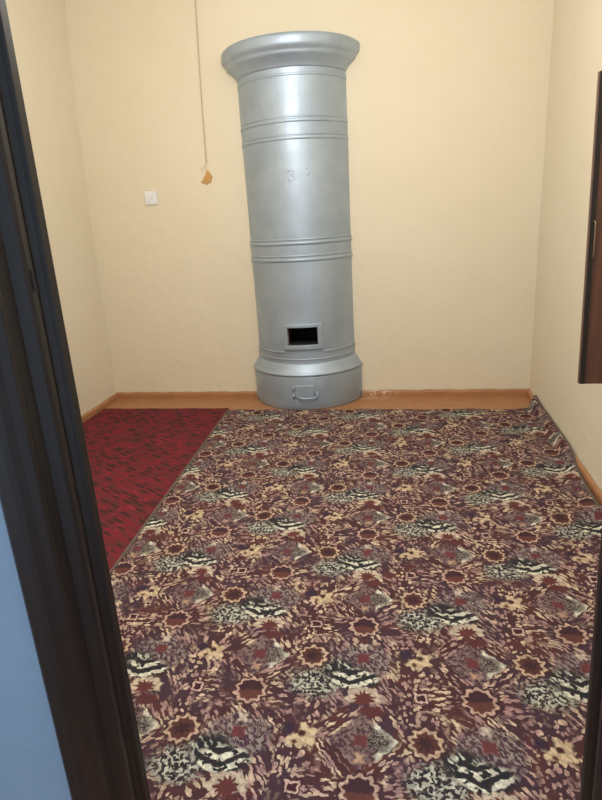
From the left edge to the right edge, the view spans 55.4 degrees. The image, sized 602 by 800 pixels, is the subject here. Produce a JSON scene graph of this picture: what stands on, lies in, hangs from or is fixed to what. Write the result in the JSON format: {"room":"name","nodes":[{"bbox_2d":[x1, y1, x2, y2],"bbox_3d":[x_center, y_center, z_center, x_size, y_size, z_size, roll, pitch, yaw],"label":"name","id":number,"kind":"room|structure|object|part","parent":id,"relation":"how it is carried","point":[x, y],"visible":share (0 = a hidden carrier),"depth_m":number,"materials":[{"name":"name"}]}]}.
{"room":"empty living room","nodes":[
{"label":"empty living room","id":0,"kind":"room"},
{"bbox_2d":[0,503,71,799],"bbox_3d":[-0.511,-0.376,0.742,3.116,2.720,0.105,0,18,10],"label":"wall","id":1,"kind":"structure","parent":0,"point":[31,763],"depth_m":0.98,"materials":[{"name":"blue paint"}]},
{"bbox_2d":[0,0,601,799],"bbox_3d":[0.029,-0.098,0.738,1.000,2.130,0.149,0,18,10],"label":"door frame","id":2,"kind":"structure","parent":1,"relation":"in","point":[48,501],"depth_m":0.88,"materials":[{"name":"brown wood"}]},
{"bbox_3d":[-0.377,-0.168,0.806,0.005,0.030,0.007,0,18,10],"label":"strike plate","id":3,"kind":"part","parent":2,"relation":"part of","materials":[{"name":"grey metal"}]},
{"bbox_3d":[-0.403,-0.062,0.825,0.076,2.060,0.149,0,18,10],"label":"frame post","id":4,"kind":"part","parent":2,"relation":"part of","materials":[{"name":"brown wood"}]},
{"bbox_3d":[0.441,-0.067,0.676,0.130,2.060,0.149,0,18,10],"label":"frame post","id":5,"kind":"part","parent":2,"relation":"part of","materials":[{"name":"brown wood"}]},
{"bbox_2d":[6,0,116,415],"bbox_3d":[-1.667,-0.845,2.424,0.220,2.720,2.962,-1,18,9],"label":"wall","id":6,"kind":"structure","parent":0,"point":[39,32],"depth_m":3.51,"materials":[{"name":"beige paint"}]},
{"bbox_2d":[81,393,118,422],"bbox_3d":[-1.565,0.425,2.830,0.016,0.045,2.959,-1,18,9],"label":"baseboard","id":7,"kind":"structure","parent":6,"relation":"attached to","point":[113,398],"depth_m":3.93,"materials":[{"name":"brown wood"}]},
{"bbox_2d":[64,0,553,396],"bbox_3d":[-0.008,-1.335,3.614,2.876,2.720,0.123,0,18,10],"label":"wall","id":8,"kind":"structure","parent":0,"point":[447,100],"depth_m":3.53,"materials":[{"name":"beige paint"}]},
{"bbox_2d":[144,191,157,204],"bbox_3d":[-0.974,-1.310,3.717,0.082,0.082,0.016,0,18,10],"label":"light switch","id":9,"kind":"object","parent":8,"relation":"attached to","point":[150,196],"visible":1,"depth_m":3.71,"materials":[{"name":"white plastic"}]},
{"bbox_2d":[116,391,256,398],"bbox_3d":[-0.834,-0.037,4.117,1.058,0.045,0.016,0,18,10],"label":"baseboard","id":10,"kind":"structure","parent":8,"relation":"attached to","point":[219,394],"depth_m":4.10,"materials":[{"name":"brown wood"}]},
{"bbox_2d":[200,165,211,184],"bbox_3d":[-0.599,-1.418,3.619,0.080,0.122,0.007,0,18,10],"label":"chip","id":11,"kind":"object","parent":8,"relation":"attached to","point":[207,178],"visible":1,"depth_m":3.62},
{"bbox_2d":[363,388,529,396],"bbox_3d":[0.949,-0.048,3.801,1.072,0.045,0.016,0,18,10],"label":"baseboard","id":12,"kind":"structure","parent":8,"relation":"attached to","point":[429,392],"depth_m":3.79,"materials":[{"name":"brown wood"}]},
{"bbox_2d":[105,396,529,409],"bbox_3d":[-0.280,0.685,2.009,3.476,0.100,4.839,0,18,10],"label":"floor","id":13,"kind":"structure","parent":0,"point":[424,402],"depth_m":3.77,"materials":[{"name":"brown wood"}]},
{"bbox_2d":[83,408,228,570],"bbox_3d":[-1.081,0.477,2.635,1.020,0.006,2.679,0,18,10],"label":"carpet","id":14,"kind":"object","parent":13,"relation":"on","point":[136,456],"visible":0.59,"depth_m":3.11,"materials":[{"name":"red carpet"}]},
{"bbox_2d":[221,31,361,409],"bbox_3d":[-0.034,-0.981,3.493,0.820,2.125,0.338,0,18,10],"label":"stove","id":15,"kind":"object","parent":13,"relation":"on","point":[291,88],"visible":1,"depth_m":3.41,"materials":[{"name":"metal"}]},
{"bbox_3d":[-0.094,-1.918,3.190,0.820,0.152,0.338,0,18,10],"label":"flared cornice","id":16,"kind":"part","parent":15,"relation":"part of","materials":[{"name":"metal"}]},
{"bbox_3d":[0.011,-0.396,3.592,0.248,0.158,0.044,-2,18,6],"label":"opening frame","id":17,"kind":"part","parent":15,"relation":"part of","materials":[{"name":"metal"}]},
{"bbox_3d":[0.024,-0.052,3.656,0.119,0.083,0.013,-1,18,7],"label":"ash door","id":18,"kind":"part","parent":15,"relation":"part of","materials":[{"name":"metal"}]},
{"bbox_3d":[0.046,-0.029,3.649,0.129,0.050,0.028,-3,18,1],"label":"handle","id":19,"kind":"part","parent":15,"relation":"part of","materials":[{"name":"metal"}]},
{"bbox_2d":[109,395,601,799],"bbox_3d":[0.310,0.442,2.367,1.959,0.069,2.714,-1,18,8],"label":"carpet","id":20,"kind":"object","parent":13,"relation":"on","point":[331,604],"visible":0.98,"depth_m":1.81,"materials":[{"name":"multicoloured carpet"}]},
{"bbox_2d":[529,0,601,490],"bbox_3d":[1.213,-0.864,1.914,0.125,2.720,2.959,0,18,10],"label":"wall","id":21,"kind":"structure","parent":0,"point":[575,408],"depth_m":2.81,"materials":[{"name":"beige paint"}]},
{"bbox_2d":[526,389,601,504],"bbox_3d":[1.225,0.407,2.336,0.016,0.045,2.959,0,18,10],"label":"baseboard","id":22,"kind":"structure","parent":21,"relation":"attached to","point":[597,493],"depth_m":2.48,"materials":[{"name":"brown wood"}]},
{"bbox_2d":[577,71,601,383],"bbox_3d":[1.054,-0.540,1.914,0.198,1.012,0.051,-1,18,7],"label":"window","id":23,"kind":"structure","parent":21,"relation":"in","point":[590,353],"depth_m":1.96,"materials":[{"name":"brown wood"}]},
{"bbox_3d":[0.974,-0.535,1.910,0.005,0.122,0.024,0,18,10],"label":"handle","id":24,"kind":"part","parent":23,"relation":"part of","materials":[{"name":"gold metal"}]},
{"bbox_3d":[-0.344,-2.196,1.749,3.116,0.100,3.184,0,18,10],"label":"ceiling","id":25,"kind":"structure","parent":0,"visible":0},
{"bbox_2d":[195,0,206,168],"bbox_3d":[-0.611,-2.029,3.416,0.076,1.209,0.010,0,18,10],"label":"hanging cable","id":26,"kind":"object","parent":25,"relation":"hanging from","point":[195,0],"visible":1,"depth_m":3.46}
]}

